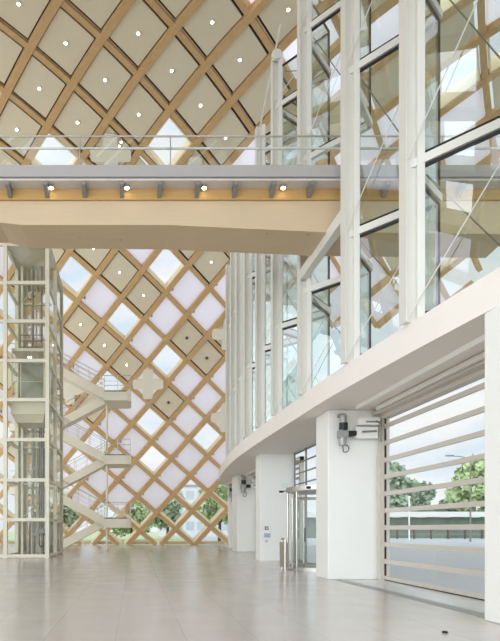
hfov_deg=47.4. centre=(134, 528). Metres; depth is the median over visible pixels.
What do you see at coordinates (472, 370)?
shutter door
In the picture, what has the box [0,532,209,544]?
lawn
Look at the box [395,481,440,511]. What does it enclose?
tree
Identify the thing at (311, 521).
fence
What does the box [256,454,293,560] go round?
pillar
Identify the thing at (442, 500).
tree
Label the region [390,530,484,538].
fence
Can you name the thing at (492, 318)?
pillar
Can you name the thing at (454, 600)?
trim
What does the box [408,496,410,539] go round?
post
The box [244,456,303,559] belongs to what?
gate
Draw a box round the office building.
[158,485,227,536]
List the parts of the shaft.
corner post, corner post, guide rail, guide rail, guide rail, guide rail, guide rail, guide rail, panel, guide rail, landing door, landing door, corner post, landing door, corner post, corner post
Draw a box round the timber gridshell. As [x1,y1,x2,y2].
[0,0,499,544]
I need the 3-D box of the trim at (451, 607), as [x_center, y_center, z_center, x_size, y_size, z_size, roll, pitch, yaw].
[5.640,1.397,11.875,0.280,0.005,6.650,0,0,0]
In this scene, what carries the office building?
on the road
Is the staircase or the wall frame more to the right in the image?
the wall frame
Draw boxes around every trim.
[334,579,484,617]
[349,580,484,612]
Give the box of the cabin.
[11,334,50,428]
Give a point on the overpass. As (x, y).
(309, 514)
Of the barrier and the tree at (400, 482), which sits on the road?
the tree at (400, 482)
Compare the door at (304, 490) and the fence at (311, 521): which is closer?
the door at (304, 490)
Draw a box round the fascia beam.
[218,267,499,485]
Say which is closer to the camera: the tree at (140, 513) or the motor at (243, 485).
the motor at (243, 485)
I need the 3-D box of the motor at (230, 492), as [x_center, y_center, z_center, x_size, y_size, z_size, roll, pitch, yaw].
[7.185,-2.648,40.178,0.595,1.364,0.344,0,0,0]
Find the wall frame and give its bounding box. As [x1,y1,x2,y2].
[225,0,499,455]
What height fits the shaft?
15.320 m
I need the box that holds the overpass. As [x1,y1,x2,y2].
[298,512,484,516]
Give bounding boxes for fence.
[298,517,484,537]
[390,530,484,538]
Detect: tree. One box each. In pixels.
[50,500,79,531]
[109,500,152,537]
[148,492,184,533]
[197,485,227,540]
[390,461,419,511]
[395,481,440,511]
[438,487,469,511]
[443,453,484,511]
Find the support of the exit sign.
on the door at (304, 490)
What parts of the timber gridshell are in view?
membrane panel, skylight frame, skylight frame, opaque panel, membrane panel, opaque panel, opaque panel, skylight frame, skylight frame, opaque panel, opaque panel, opaque panel, opaque panel, opaque panel, membrane panel, skylight frame, skylight frame, opaque panel, membrane panel, membrane panel, membrane panel, opaque panel, skylight frame, skylight frame, cross panel, skylight frame, membrane panel, skylight frame, opaque panel, opaque panel, membrane panel, skylight frame, membrane panel, opaque panel, opaque panel, opaque panel, skylight frame, membrane panel, membrane panel, skylight frame, opaque panel, opaque panel, skylight frame, skylight frame, opaque panel, cross panel, membrane panel, membrane panel, membrane panel, opaque panel, skylight frame, skylight frame, opaque panel, membrane panel, membrane panel, membrane panel, opaque panel, skylight frame, opaque panel, membrane panel, skylight frame, opaque panel, membrane panel, membrane panel, cross panel, skylight frame, skylight frame, membrane panel, skylight frame, membrane panel, skylight frame, skylight frame, opaque panel, membrane panel, opaque panel, membrane panel, skylight frame, opaque panel, skylight frame, opaque panel, membrane panel, opaque panel, membrane panel, membrane panel, membrane panel, skylight frame, skylight frame, cross panel, opaque panel, opaque panel, opaque panel, membrane panel, membrane panel, skylight frame, membrane panel, skylight frame, opaque panel, skylight frame, opaque panel, membrane panel, cross panel, cross panel, membrane panel, membrane panel, skylight frame, opaque panel, skylight frame, opaque panel, opaque panel, membrane panel, membrane panel, membrane panel, membrane panel, opaque panel, membrane panel, opaque panel, opaque panel, opaque panel, opaque panel, opaque panel, membrane panel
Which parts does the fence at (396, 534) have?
rail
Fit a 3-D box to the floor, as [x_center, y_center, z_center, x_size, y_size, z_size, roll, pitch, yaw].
[-8.500,1.550,17.300,31.000,0.300,62.600,0,0,0]
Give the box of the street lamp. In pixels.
[445,455,470,541]
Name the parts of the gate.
track bracket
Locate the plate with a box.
[264,533,270,537]
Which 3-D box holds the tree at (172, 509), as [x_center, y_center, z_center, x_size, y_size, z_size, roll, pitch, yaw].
[4.336,-2.337,78.056,5.991,7.689,6.346,0,0,0]
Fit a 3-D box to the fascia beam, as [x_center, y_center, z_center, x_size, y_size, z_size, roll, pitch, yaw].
[6.304,-3.580,19.050,3.192,0.560,46.100,0,0,0]
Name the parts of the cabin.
cabin frame, roof railing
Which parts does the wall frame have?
tie rod, tie rod, tie rod, tie rod, tie rod, tie rod, tie rod, tie rod, tie rod, tie rod, tie rod, tie rod, tie rod, tie rod, glass pane, tie rod, tie rod, tie rod, tie rod, tie rod, tie rod, tie rod, tie rod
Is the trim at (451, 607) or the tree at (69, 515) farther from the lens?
the tree at (69, 515)
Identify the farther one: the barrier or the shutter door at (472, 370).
the barrier
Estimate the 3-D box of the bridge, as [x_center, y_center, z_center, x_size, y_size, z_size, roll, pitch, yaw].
[-2.958,-8.662,14.475,26.085,2.640,2.150,0,0,0]
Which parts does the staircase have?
railing, railing, railing, railing, railing, railing, railing, railing, railing, railing, railing, support post, railing, railing, railing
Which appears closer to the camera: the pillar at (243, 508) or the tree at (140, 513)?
the pillar at (243, 508)
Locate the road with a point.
(464, 560)
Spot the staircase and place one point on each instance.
(108, 399)
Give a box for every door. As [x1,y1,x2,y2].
[286,485,315,571]
[353,334,484,600]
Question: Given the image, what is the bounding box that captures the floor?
[0,545,499,640]
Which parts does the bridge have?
rail, handrail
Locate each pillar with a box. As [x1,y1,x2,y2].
[228,485,231,547]
[232,475,255,551]
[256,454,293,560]
[316,410,378,578]
[485,305,499,623]
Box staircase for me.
[9,343,130,549]
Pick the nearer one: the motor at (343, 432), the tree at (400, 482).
the motor at (343, 432)
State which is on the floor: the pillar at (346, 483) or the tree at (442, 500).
the pillar at (346, 483)
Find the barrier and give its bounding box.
[280,538,287,570]
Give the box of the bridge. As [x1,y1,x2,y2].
[0,135,499,257]
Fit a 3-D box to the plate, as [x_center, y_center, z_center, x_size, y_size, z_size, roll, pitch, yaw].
[5.780,0.280,24.050,0.300,0.200,0.013,0,0,0]
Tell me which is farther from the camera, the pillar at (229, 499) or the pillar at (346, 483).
the pillar at (229, 499)
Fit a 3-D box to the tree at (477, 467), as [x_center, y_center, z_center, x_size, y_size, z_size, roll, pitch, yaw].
[55.912,-5.344,88.274,10.057,13.704,9.316,0,0,0]
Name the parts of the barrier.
post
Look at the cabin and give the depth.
27.21 m
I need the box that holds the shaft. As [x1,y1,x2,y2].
[0,243,62,557]
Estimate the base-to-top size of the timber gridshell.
25.556 m
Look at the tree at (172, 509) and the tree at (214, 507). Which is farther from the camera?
the tree at (172, 509)
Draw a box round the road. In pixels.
[152,532,484,594]
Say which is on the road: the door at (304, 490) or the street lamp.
the street lamp
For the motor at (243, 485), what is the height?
1.364 m
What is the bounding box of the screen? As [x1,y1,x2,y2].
[294,444,315,564]
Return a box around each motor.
[229,484,231,501]
[240,475,250,496]
[337,413,356,452]
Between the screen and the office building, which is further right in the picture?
the screen
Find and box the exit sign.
[282,483,287,487]

